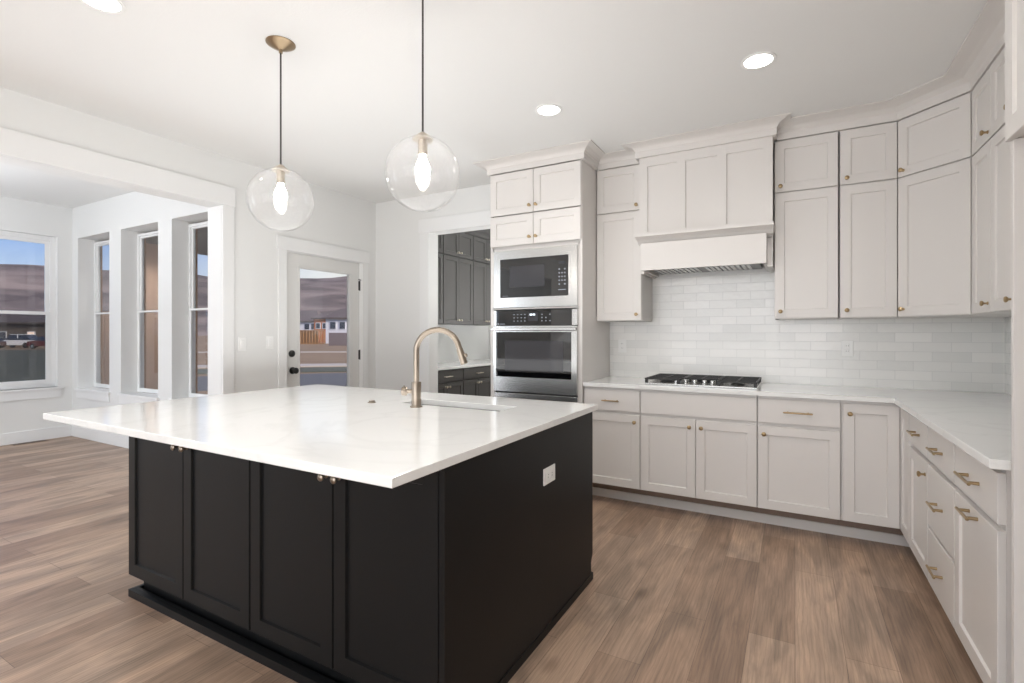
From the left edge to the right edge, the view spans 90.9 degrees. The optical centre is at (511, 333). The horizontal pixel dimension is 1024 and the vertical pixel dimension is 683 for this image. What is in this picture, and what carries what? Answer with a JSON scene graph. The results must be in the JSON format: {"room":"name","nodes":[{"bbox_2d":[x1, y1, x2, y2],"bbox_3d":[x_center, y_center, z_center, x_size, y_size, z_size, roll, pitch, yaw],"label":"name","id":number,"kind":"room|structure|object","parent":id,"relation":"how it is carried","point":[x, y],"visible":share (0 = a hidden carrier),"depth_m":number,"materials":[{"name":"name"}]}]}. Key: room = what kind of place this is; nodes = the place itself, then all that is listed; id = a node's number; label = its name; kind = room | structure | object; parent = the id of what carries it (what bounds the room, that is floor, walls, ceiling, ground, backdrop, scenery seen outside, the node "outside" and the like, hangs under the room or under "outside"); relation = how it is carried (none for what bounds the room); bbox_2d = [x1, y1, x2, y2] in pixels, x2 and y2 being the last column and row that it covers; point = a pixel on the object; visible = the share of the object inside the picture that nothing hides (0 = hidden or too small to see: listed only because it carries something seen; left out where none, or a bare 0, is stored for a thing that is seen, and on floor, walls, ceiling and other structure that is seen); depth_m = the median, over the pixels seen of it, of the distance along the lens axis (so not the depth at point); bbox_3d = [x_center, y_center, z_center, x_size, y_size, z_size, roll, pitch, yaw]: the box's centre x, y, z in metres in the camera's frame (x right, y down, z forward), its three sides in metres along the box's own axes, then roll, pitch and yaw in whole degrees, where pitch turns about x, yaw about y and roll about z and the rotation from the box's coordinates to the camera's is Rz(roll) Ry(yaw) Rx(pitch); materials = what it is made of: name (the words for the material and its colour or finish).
{"room":"kitchen","nodes":[
{"label":"kitchen","id":0,"kind":"room"},
{"bbox_2d":[0,196,71,433],"bbox_3d":[-6.869,-0.155,4.597,0.240,2.930,4.490,0,0,29],"label":"wall","id":1,"kind":"structure","parent":0,"point":[16,215],"depth_m":6.32,"materials":[{"name":"white paint"}]},
{"bbox_2d":[0,230,54,389],"bbox_3d":[-6.205,-0.280,5.715,0.064,1.890,1.590,0,0,29],"label":"window","id":2,"kind":"structure","parent":1,"relation":"in","point":[49,242],"depth_m":6.33,"materials":[{"name":"white plastic"}]},
{"bbox_2d":[0,386,63,401],"bbox_3d":[-6.182,0.730,5.708,0.190,0.130,1.680,0,0,29],"label":"trim","id":3,"kind":"structure","parent":1,"relation":"attached to","point":[44,392],"depth_m":6.12,"materials":[{"name":"white paint"}]},
{"bbox_2d":[0,425,70,445],"bbox_3d":[-6.761,1.240,4.527,0.016,0.140,4.474,0,0,29],"label":"baseboard","id":4,"kind":"structure","parent":1,"relation":"attached to","point":[61,431],"depth_m":6.16,"materials":[{"name":"white paint"}]},
{"bbox_2d":[0,162,133,207],"bbox_3d":[-5.145,-1.690,3.807,4.100,0.140,4.800,0,0,29],"label":"ceiling","id":5,"kind":"structure","parent":0,"point":[17,182],"depth_m":5.61,"materials":[{"name":"white paint"}]},
{"bbox_2d":[72,191,208,409],"bbox_3d":[-4.046,-0.155,5.724,4.060,2.930,0.240,0,0,29],"label":"wall","id":6,"kind":"structure","parent":0,"point":[119,219],"depth_m":5.91,"materials":[{"name":"white paint"}]},
{"bbox_2d":[74,387,110,401],"bbox_3d":[-5.132,0.749,6.271,0.890,0.122,0.190,0,0,29],"label":"trim","id":7,"kind":"structure","parent":6,"relation":"attached to","point":[91,393],"depth_m":6.20,"materials":[{"name":"white paint"}]},
{"bbox_2d":[71,425,128,448],"bbox_3d":[-4.004,1.240,5.553,3.820,0.140,0.016,0,0,29],"label":"baseboard","id":8,"kind":"structure","parent":6,"relation":"attached to","point":[119,440],"depth_m":6.09,"materials":[{"name":"white paint"}]},
{"bbox_2d":[94,240,108,388],"bbox_3d":[-5.063,-0.251,6.394,0.870,1.918,0.084,0,0,29],"label":"window","id":9,"kind":"structure","parent":6,"relation":"in","point":[98,312],"depth_m":6.56,"materials":[{"name":"white plastic"}]},
{"bbox_2d":[117,392,159,403],"bbox_3d":[-4.168,0.749,5.730,0.880,0.122,0.190,0,0,29],"label":"trim","id":10,"kind":"structure","parent":6,"relation":"attached to","point":[129,397],"depth_m":5.72,"materials":[{"name":"white paint"}]},
{"bbox_2d":[137,231,157,393],"bbox_3d":[-4.099,-0.251,5.853,0.860,1.918,0.084,0,0,29],"label":"window","id":11,"kind":"structure","parent":6,"relation":"in","point":[141,238],"depth_m":6.02,"materials":[{"name":"white plastic"}]},
{"bbox_2d":[104,221,207,255],"bbox_3d":[-3.215,-1.450,7.396,4.250,0.280,3.450,0,0,29],"label":"roof","id":12,"kind":"structure","parent":6,"relation":"attached to","point":[202,232],"depth_m":7.06,"materials":[{"name":"grey"}]},
{"bbox_2d":[189,221,207,397],"bbox_3d":[-3.160,-0.251,5.325,0.825,1.918,0.084,0,0,29],"label":"window","id":13,"kind":"structure","parent":6,"relation":"in","point":[193,228],"depth_m":5.48,"materials":[{"name":"white plastic"}]},
{"bbox_2d":[0,87,488,392],"bbox_3d":[-3.132,-0.225,3.020,0.180,3.070,11.800,0,0,29],"label":"wall","id":14,"kind":"structure","parent":0,"point":[338,219],"depth_m":4.39,"materials":[{"name":"white paint"}]},
{"bbox_2d":[0,127,235,395],"bbox_3d":[-3.435,0.043,2.478,0.220,2.535,4.157,0,0,29],"label":"trim","id":15,"kind":"structure","parent":14,"relation":"attached to","point":[14,144],"depth_m":4.11,"materials":[{"name":"white paint"}]},
{"bbox_2d":[238,337,245,350],"bbox_3d":[-2.303,0.085,4.303,0.010,0.116,0.072,0,0,29],"label":"light switch","id":16,"kind":"object","parent":14,"relation":"attached to","point":[241,340],"visible":1,"depth_m":4.30,"materials":[{"name":"white plastic"}]},
{"bbox_2d":[266,336,273,348],"bbox_3d":[-2.175,0.075,4.530,0.010,0.116,0.072,0,0,29],"label":"light switch","id":17,"kind":"object","parent":14,"relation":"attached to","point":[269,339],"visible":1,"depth_m":4.53,"materials":[{"name":"white plastic"}]},
{"bbox_2d":[276,235,368,387],"bbox_3d":[-1.861,0.205,5.079,0.022,2.210,1.135,0,0,29],"label":"trim","id":18,"kind":"structure","parent":14,"relation":"attached to","point":[284,244],"depth_m":4.85,"materials":[{"name":"white paint"}]},
{"bbox_2d":[287,251,360,386],"bbox_3d":[-1.917,0.268,5.135,0.228,2.085,0.977,0,0,29],"label":"door","id":19,"kind":"structure","parent":14,"relation":"in","point":[296,261],"depth_m":5.01,"materials":[{"name":"white paint"}]},
{"bbox_2d":[438,232,472,324],"bbox_3d":[-0.825,-0.720,6.526,0.405,1.190,0.652,0,0,29],"label":"upper cabinet","id":20,"kind":"object","parent":14,"relation":"attached to","point":[457,253],"visible":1,"depth_m":6.43,"materials":[{"name":"grey paint"}]},
{"bbox_2d":[472,236,490,325],"bbox_3d":[-0.504,-0.720,7.098,0.405,1.190,0.649,0,0,29],"label":"upper cabinet","id":21,"kind":"object","parent":14,"relation":"attached to","point":[481,260],"visible":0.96,"depth_m":6.92,"materials":[{"name":"grey paint"}]},
{"bbox_2d":[376,184,489,392],"bbox_3d":[-0.663,-0.080,5.378,1.818,2.780,0.330,0,0,29],"label":"wall","id":22,"kind":"structure","parent":0,"point":[397,236],"depth_m":5.47,"materials":[{"name":"white paint"}]},
{"bbox_2d":[438,235,442,323],"bbox_3d":[-1.132,-0.720,5.979,0.405,1.190,0.591,0,0,29],"label":"upper cabinet","id":23,"kind":"object","parent":22,"relation":"attached to","point":[440,237],"visible":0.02,"depth_m":6.11,"materials":[{"name":"grey paint"}]},
{"bbox_2d":[418,210,490,391],"bbox_3d":[-0.485,0.050,5.077,1.157,2.520,0.022,0,0,29],"label":"trim","id":24,"kind":"structure","parent":22,"relation":"attached to","point":[481,218],"depth_m":5.30,"materials":[{"name":"white paint"}]},
{"bbox_2d":[462,229,489,240],"bbox_3d":[-0.632,-1.392,6.450,0.112,0.154,1.910,0,0,29],"label":"crown molding","id":25,"kind":"structure","parent":22,"relation":"attached to","point":[484,234],"depth_m":6.87,"materials":[{"name":"grey paint"}]},
{"bbox_2d":[489,325,490,359],"bbox_3d":[0.510,-0.080,7.363,1.920,2.780,0.140,0,0,29],"label":"wall","id":26,"kind":"structure","parent":0,"point":[489,325],"depth_m":7.76,"materials":[{"name":"white paint"}]},
{"bbox_2d":[0,436,982,682],"bbox_3d":[-2.513,1.370,2.673,9.800,0.120,11.800,0,0,29],"label":"floor","id":27,"kind":"structure","parent":0,"point":[673,595],"depth_m":2.42,"materials":[{"name":"brown wood"}]},
{"bbox_2d":[10,440,48,445],"bbox_3d":[-5.802,1.306,6.068,0.110,0.006,0.320,0,0,29],"label":"floor vent","id":28,"kind":"object","parent":27,"relation":"in","point":[39,440],"visible":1,"depth_m":6.06,"materials":[{"name":"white metal"}]},
{"bbox_2d":[128,404,592,682],"bbox_3d":[-0.742,0.861,2.604,1.963,0.898,1.371,0,0,29],"label":"base cabinet","id":29,"kind":"object","parent":27,"relation":"on","point":[457,573],"visible":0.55,"depth_m":1.92,"materials":[{"name":"black paint"}]},
{"bbox_2d":[43,384,597,487],"bbox_3d":[-0.895,0.395,2.573,2.220,0.030,1.594,0,0,29],"label":"countertop","id":30,"kind":"structure","parent":29,"relation":"on","point":[328,430],"depth_m":2.13,"materials":[{"name":"white stone"}]},
{"bbox_2d":[401,327,467,407],"bbox_3d":[-0.402,0.171,2.625,0.344,0.417,0.066,0,0,0],"label":"kitchen faucet","id":31,"kind":"object","parent":30,"relation":"on","point":[415,391],"visible":1,"depth_m":2.61,"materials":[{"name":"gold metal"}]},
{"bbox_2d":[543,464,554,485],"bbox_3d":[0.165,0.618,2.215,0.008,0.072,0.116,0,0,29],"label":"wall outlet","id":32,"kind":"object","parent":29,"relation":"attached to","point":[549,472],"visible":1,"depth_m":2.20,"materials":[{"name":"white plastic"}]},
{"bbox_2d":[438,368,462,394],"bbox_3d":[-1.004,0.861,5.942,0.664,0.898,0.654,0,0,29],"label":"lower cabinet","id":33,"kind":"object","parent":27,"relation":"on","point":[450,381],"visible":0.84,"depth_m":5.87,"materials":[{"name":"grey paint"}]},
{"bbox_2d":[438,359,490,370],"bbox_3d":[-0.692,0.395,6.527,0.639,0.030,2.015,0,0,29],"label":"countertop","id":34,"kind":"structure","parent":33,"relation":"on","point":[480,362],"depth_m":6.32,"materials":[{"name":"white stone"}]},
{"bbox_2d":[462,365,490,396],"bbox_3d":[-0.681,0.861,6.518,0.664,0.898,0.654,0,0,29],"label":"lower cabinet","id":35,"kind":"object","parent":27,"relation":"on","point":[476,380],"visible":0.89,"depth_m":6.35,"materials":[{"name":"grey paint"}]},
{"bbox_2d":[473,139,609,402],"bbox_3d":[0.320,-0.080,4.405,1.068,2.779,0.780,0,0,29],"label":"oven tower","id":36,"kind":"object","parent":27,"relation":"on","point":[553,205],"visible":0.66,"depth_m":4.13,"materials":[{"name":"white paint"}]},
{"bbox_2d":[491,309,577,402],"bbox_3d":[0.308,0.171,4.367,0.772,0.738,0.635,0,0,29],"label":"wall oven","id":37,"kind":"object","parent":36,"relation":"in","point":[536,351],"visible":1,"depth_m":4.11,"materials":[{"name":"silver metal"}]},
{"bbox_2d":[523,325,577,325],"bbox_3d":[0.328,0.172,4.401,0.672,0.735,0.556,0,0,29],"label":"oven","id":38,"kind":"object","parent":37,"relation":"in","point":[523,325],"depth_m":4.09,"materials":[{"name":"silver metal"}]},
{"bbox_2d":[494,244,577,307],"bbox_3d":[0.280,-0.464,4.323,0.765,0.480,0.419,0,0,29],"label":"microwave","id":39,"kind":"object","parent":36,"relation":"in","point":[545,276],"visible":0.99,"depth_m":4.13,"materials":[{"name":"silver metal"}]},
{"bbox_2d":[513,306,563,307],"bbox_3d":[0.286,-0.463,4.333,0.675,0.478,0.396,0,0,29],"label":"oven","id":40,"kind":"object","parent":39,"relation":"in","point":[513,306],"depth_m":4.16,"materials":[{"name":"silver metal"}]},
{"bbox_2d":[584,386,645,494],"bbox_3d":[0.909,0.861,4.129,0.444,0.898,0.686,0,0,29],"label":"base cabinet","id":41,"kind":"object","parent":27,"relation":"on","point":[617,419],"visible":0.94,"depth_m":3.85,"materials":[{"name":"white paint"}]},
{"bbox_2d":[641,389,758,512],"bbox_3d":[1.448,0.861,3.829,0.784,0.898,0.681,0,0,29],"label":"base cabinet","id":42,"kind":"object","parent":27,"relation":"on","point":[697,447],"visible":0.98,"depth_m":3.55,"materials":[{"name":"white paint"}]},
{"bbox_2d":[593,487,909,546],"bbox_3d":[1.149,1.279,2.797,2.169,0.062,1.822,0,0,29],"label":"board","id":43,"kind":"object","parent":27,"relation":"on","point":[877,536],"visible":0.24,"depth_m":3.50,"materials":[{"name":"white paint"}]},
{"bbox_2d":[758,396,840,524],"bbox_3d":[1.994,0.861,3.520,0.468,0.898,0.686,0,0,29],"label":"base cabinet","id":44,"kind":"object","parent":27,"relation":"on","point":[799,439],"visible":1,"depth_m":3.26,"materials":[{"name":"white paint"}]},
{"bbox_2d":[839,400,913,543],"bbox_3d":[2.552,0.861,3.079,0.932,0.898,0.907,0,0,29],"label":"base cabinet","id":45,"kind":"object","parent":27,"relation":"on","point":[875,442],"visible":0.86,"depth_m":3.06,"materials":[{"name":"white paint"}]},
{"bbox_2d":[583,376,1010,470],"bbox_3d":[1.458,0.395,2.871,2.637,0.030,2.344,0,0,29],"label":"countertop","id":46,"kind":"structure","parent":45,"relation":"on","point":[978,423],"depth_m":2.80,"materials":[{"name":"white stone"}]},
{"bbox_2d":[645,373,760,388],"bbox_3d":[1.463,0.355,3.852,0.770,0.048,0.500,0,0,29],"label":"gas cooktop","id":47,"kind":"object","parent":46,"relation":"in","point":[740,382],"visible":1,"depth_m":3.74,"materials":[{"name":"silver metal"}]},
{"bbox_2d":[906,414,932,578],"bbox_3d":[2.331,0.861,2.424,0.676,0.898,0.440,0,0,29],"label":"base cabinet","id":48,"kind":"object","parent":27,"relation":"on","point":[919,461],"visible":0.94,"depth_m":2.57,"materials":[{"name":"white paint"}]},
{"bbox_2d":[925,427,960,628],"bbox_3d":[2.110,0.861,2.031,0.676,0.898,0.451,0,0,29],"label":"base cabinet","id":49,"kind":"object","parent":27,"relation":"on","point":[942,487],"visible":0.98,"depth_m":2.15,"materials":[{"name":"white paint"}]},
{"bbox_2d":[953,445,1010,682],"bbox_3d":[1.878,0.861,1.618,0.676,0.898,0.483,0,0,29],"label":"base cabinet","id":50,"kind":"object","parent":27,"relation":"on","point":[982,507],"visible":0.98,"depth_m":1.69,"materials":[{"name":"white paint"}]},
{"bbox_2d":[1011,137,1023,682],"bbox_3d":[1.716,0.376,1.292,0.638,1.868,0.020,0,0,29],"label":"panel","id":51,"kind":"object","parent":27,"relation":"on","point":[1017,145],"visible":1,"depth_m":1.44,"materials":[{"name":"white paint"}]},
{"bbox_2d":[0,0,987,202],"bbox_3d":[-0.726,-1.540,1.669,5.700,0.140,11.800,0,0,29],"label":"ceiling","id":52,"kind":"structure","parent":0,"point":[201,74],"depth_m":2.77,"materials":[{"name":"white paint"}]},
{"bbox_2d":[80,0,125,13],"bbox_3d":[-1.812,-1.466,2.222,0.176,0.007,0.176,0,0,29],"label":"recessed light","id":53,"kind":"object","parent":52,"relation":"in","point":[107,6],"visible":1,"depth_m":2.25,"materials":[{"name":"white plastic"}]},
{"bbox_2d":[246,35,313,231],"bbox_3d":[-1.170,-0.995,2.549,0.314,0.948,0.314,0,0,29],"label":"globe pendant","id":54,"kind":"object","parent":52,"relation":"hanging from","point":[281,44],"visible":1,"depth_m":2.54,"materials":[{"name":"clear glass"}]},
{"bbox_2d":[385,0,459,211],"bbox_3d":[-0.370,-0.989,2.088,0.306,0.960,0.306,0,0,29],"label":"globe pendant","id":55,"kind":"object","parent":52,"relation":"hanging from","point":[422,169],"visible":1,"depth_m":2.08,"materials":[{"name":"clear glass"}]},
{"bbox_2d":[535,104,561,115],"bbox_3d":[0.241,-1.466,3.305,0.176,0.007,0.176,0,0,29],"label":"recessed light","id":56,"kind":"object","parent":52,"relation":"in","point":[545,109],"visible":1,"depth_m":3.30,"materials":[{"name":"white plastic"}]},
{"bbox_2d":[740,51,776,69],"bbox_3d":[1.324,-1.466,2.709,0.176,0.007,0.176,0,0,29],"label":"recessed light","id":57,"kind":"object","parent":52,"relation":"in","point":[758,60],"visible":1,"depth_m":2.70,"materials":[{"name":"white plastic"}]},
{"bbox_2d":[775,0,1004,141],"bbox_3d":[1.834,-1.419,2.494,1.013,0.099,1.955,0,0,29],"label":"crown molding","id":58,"kind":"structure","parent":52,"relation":"attached to","point":[985,40],"depth_m":2.99,"materials":[{"name":"white paint"}]},
{"bbox_2d":[656,133,993,390],"bbox_3d":[1.790,-0.080,4.110,3.702,2.780,0.140,0,0,29],"label":"wall","id":59,"kind":"structure","parent":0,"point":[763,269],"depth_m":4.08,"materials":[{"name":"white paint"}]},
{"bbox_2d":[596,150,651,321],"bbox_3d":[0.938,-0.788,4.248,0.380,1.361,0.450,0,0,29],"label":"upper cabinet","id":60,"kind":"object","parent":59,"relation":"attached to","point":[624,294],"visible":0.96,"depth_m":4.13,"materials":[{"name":"white paint"}]},
{"bbox_2d":[621,112,790,278],"bbox_3d":[1.484,-0.972,3.866,1.151,0.994,0.565,0,0,29],"label":"range hood","id":61,"kind":"object","parent":59,"relation":"attached to","point":[707,195],"visible":0.98,"depth_m":3.69,"materials":[{"name":"white paint"}]},
{"bbox_2d":[775,131,837,319],"bbox_3d":[2.108,-0.742,3.624,0.382,1.267,0.391,0,0,29],"label":"upper cabinet","id":62,"kind":"object","parent":59,"relation":"attached to","point":[806,168],"visible":1,"depth_m":3.48,"materials":[{"name":"white paint"}]},
{"bbox_2d":[610,272,1004,392],"bbox_3d":[2.030,-0.050,3.889,2.636,0.860,0.008,0,0,29],"label":"tile backsplash","id":63,"kind":"structure","parent":59,"relation":"attached to","point":[726,324],"depth_m":3.85,"materials":[{"name":"white tile"}]},
{"bbox_2d":[618,339,625,351],"bbox_3d":[0.978,0.105,4.470,0.072,0.116,0.008,0,0,29],"label":"wall outlet","id":64,"kind":"object","parent":63,"relation":"attached to","point":[621,342],"visible":1,"depth_m":4.47,"materials":[{"name":"white plastic"}]},
{"bbox_2d":[841,340,852,356],"bbox_3d":[2.431,0.105,3.655,0.072,0.116,0.008,0,0,29],"label":"wall outlet","id":65,"kind":"object","parent":63,"relation":"attached to","point":[846,345],"visible":1,"depth_m":3.65,"materials":[{"name":"white plastic"}]},
{"bbox_2d":[837,122,896,318],"bbox_3d":[2.418,-0.742,3.450,0.312,1.267,0.391,0,0,29],"label":"upper cabinet","id":66,"kind":"object","parent":59,"relation":"attached to","point":[867,156],"visible":0.99,"depth_m":3.32,"materials":[{"name":"white paint"}]},
{"bbox_2d":[890,92,1010,318],"bbox_3d":[2.754,-0.742,3.115,0.614,1.267,0.647,0,0,29],"label":"upper cabinet","id":67,"kind":"object","parent":59,"relation":"attached to","point":[934,145],"visible":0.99,"depth_m":3.02,"materials":[{"name":"white paint"}]},
{"bbox_3d":[1.020,-0.080,-0.808,0.200,2.780,9.190,0,0,29],"label":"wall","id":68,"kind":"structure","parent":0,"visible":0},
{"bbox_2d":[972,47,1010,314],"bbox_3d":[2.547,-0.742,2.477,0.351,1.267,0.666,0,0,29],"label":"upper cabinet","id":69,"kind":"object","parent":68,"relation":"attached to","point":[991,159],"visible":0.74,"depth_m":2.56,"materials":[{"name":"white paint"}]},
{"bbox_2d":[1005,317,1010,394],"bbox_3d":[2.602,0.136,2.224,0.008,0.486,2.336,0,0,29],"label":"tile backsplash","id":70,"kind":"structure","parent":68,"relation":"attached to","point":[1007,319],"depth_m":3.18,"materials":[{"name":"white tile"}]},
{"bbox_2d":[1005,0,1023,141],"bbox_3d":[1.457,-1.012,0.940,0.745,0.913,1.112,0,0,29],"label":"upper cabinet","id":71,"kind":"object","parent":68,"relation":"attached to","point":[1014,9],"visible":1,"depth_m":1.41,"materials":[{"name":"white paint"}]},
{"label":"outside","id":72,"kind":"structure","parent":0,"visible":0},
{"bbox_2d":[0,336,346,393],"bbox_3d":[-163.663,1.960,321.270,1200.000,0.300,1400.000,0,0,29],"label":"ground","id":73,"kind":"structure","parent":72,"point":[305,358],"depth_m":44.51,"materials":[{"name":"soil"}]},
{"bbox_2d":[0,338,5,347],"bbox_3d":[-65.444,1.005,62.000,4.500,1.550,1.830,0,0,-6],"label":"car","id":74,"kind":"object","parent":73,"relation":"on","point":[2,342],"visible":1,"depth_m":62.69,"materials":[{"name":"red paint"}]},
{"bbox_2d":[1,334,37,347],"bbox_3d":[-64.560,0.905,66.000,4.500,1.750,1.830,0,0,-7],"label":"car","id":75,"kind":"object","parent":73,"relation":"on","point":[12,340],"visible":0.67,"depth_m":65.26,"materials":[{"name":"white paint"}]},
{"bbox_2d":[0,350,44,381],"bbox_3d":[-54.344,1.820,45.136,113.275,0.080,29.510,0,0,29],"label":"lawn","id":76,"kind":"structure","parent":73,"relation":"on","point":[15,365],"depth_m":28.48,"materials":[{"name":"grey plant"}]},
{"bbox_2d":[27,336,44,348],"bbox_3d":[-55.000,1.005,60.000,4.500,1.550,1.830,0,0,11],"label":"car","id":77,"kind":"object","parent":73,"relation":"on","point":[40,341],"visible":0.27,"depth_m":59.31,"materials":[{"name":"red paint"}]},
{"bbox_2d":[0,311,108,345],"bbox_3d":[-77.381,-0.940,82.500,39.000,5.500,10.000,0,0,0],"label":"house","id":78,"kind":"structure","parent":73,"relation":"on","point":[9,323],"depth_m":78.00,"materials":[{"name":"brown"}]},
{"bbox_2d":[198,367,346,373],"bbox_3d":[-9.414,1.820,25.456,14.194,0.080,3.400,0,0,-13],"label":"lawn strip","id":79,"kind":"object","parent":73,"relation":"on","point":[302,369],"visible":0.29,"depth_m":25.27,"materials":[{"name":"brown plant"}]},
{"bbox_2d":[198,373,346,390],"bbox_3d":[-7.425,1.830,20.161,10.171,0.060,6.200,0,0,-20],"label":"road","id":80,"kind":"structure","parent":73,"relation":"on","point":[336,379],"depth_m":19.51,"materials":[{"name":"grey asphalt"}]},
{"bbox_2d":[198,363,346,367],"bbox_3d":[-10.799,1.805,28.825,16.590,0.110,2.200,0,0,-12],"label":"sidewalk","id":81,"kind":"structure","parent":73,"relation":"on","point":[326,364],"depth_m":28.00,"materials":[{"name":"concrete"}]},
{"bbox_2d":[198,351,346,352],"bbox_3d":[-19.387,1.810,49.998,30.376,0.100,2.000,0,0,-4],"label":"sidewalk","id":82,"kind":"structure","parent":73,"relation":"on","point":[300,351],"depth_m":49.18,"materials":[{"name":"concrete"}]},
{"bbox_2d":[300,311,320,329],"bbox_3d":[-50.952,-1.990,124.500,10.600,7.600,10.000,0,0,0],"label":"house","id":83,"kind":"structure","parent":73,"relation":"on","point":[306,323],"depth_m":120.10,"materials":[{"name":"grey"}]},
{"bbox_2d":[300,330,324,343],"bbox_3d":[-35.714,0.560,90.100,4.400,2.500,0.201,0,0,0],"label":"fence","id":84,"kind":"object","parent":73,"relation":"on","point":[306,336],"visible":0.91,"depth_m":90.08,"materials":[{"name":"brown wood"}]},
{"bbox_2d":[311,313,327,342],"bbox_3d":[-40.550,-1.340,109.000,4.000,6.300,5.000,0,0,0],"label":"house","id":85,"kind":"structure","parent":73,"relation":"on","point":[319,323],"depth_m":107.00,"materials":[{"name":"brown wood"}]},
{"bbox_2d":[322,309,346,343],"bbox_3d":[-32.190,-1.590,99.000,7.600,6.800,7.000,0,0,0],"label":"house","id":86,"kind":"structure","parent":73,"relation":"on","point":[336,322],"depth_m":96.01,"materials":[{"name":"white paint"}]},
{"bbox_2d":[329,333,346,345],"bbox_3d":[-26.364,0.810,78.035,4.000,2.000,0.070,0,0,0],"label":"fence","id":87,"kind":"object","parent":73,"relation":"on","point":[335,339],"visible":0.69,"depth_m":78.00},
{"bbox_3d":[-3.152,1.620,7.355,4.100,0.380,3.460,0,0,29],"label":"patio slab","id":88,"kind":"object","parent":73,"relation":"on","visible":0},
{"bbox_2d":[102,311,108,383],"bbox_3d":[-5.552,0.560,7.023,0.040,1.740,0.451,0,0,29],"label":"privacy screen","id":89,"kind":"object","parent":88,"relation":"on","point":[105,317],"visible":0.12,"depth_m":6.92,"materials":[{"name":"beige paint"}]},
{"bbox_2d":[146,243,157,388],"bbox_3d":[-5.330,0.061,7.420,0.400,2.738,0.400,0,0,29],"label":"patio post","id":90,"kind":"object","parent":88,"relation":"on","point":[151,249],"visible":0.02,"depth_m":7.29,"materials":[{"name":"beige paint"}]},
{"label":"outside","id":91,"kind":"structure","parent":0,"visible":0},
{"bbox_2d":[0,264,346,335],"bbox_3d":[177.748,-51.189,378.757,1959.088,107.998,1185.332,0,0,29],"label":"hills","id":92,"kind":"structure","parent":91,"point":[21,285],"depth_m":599.27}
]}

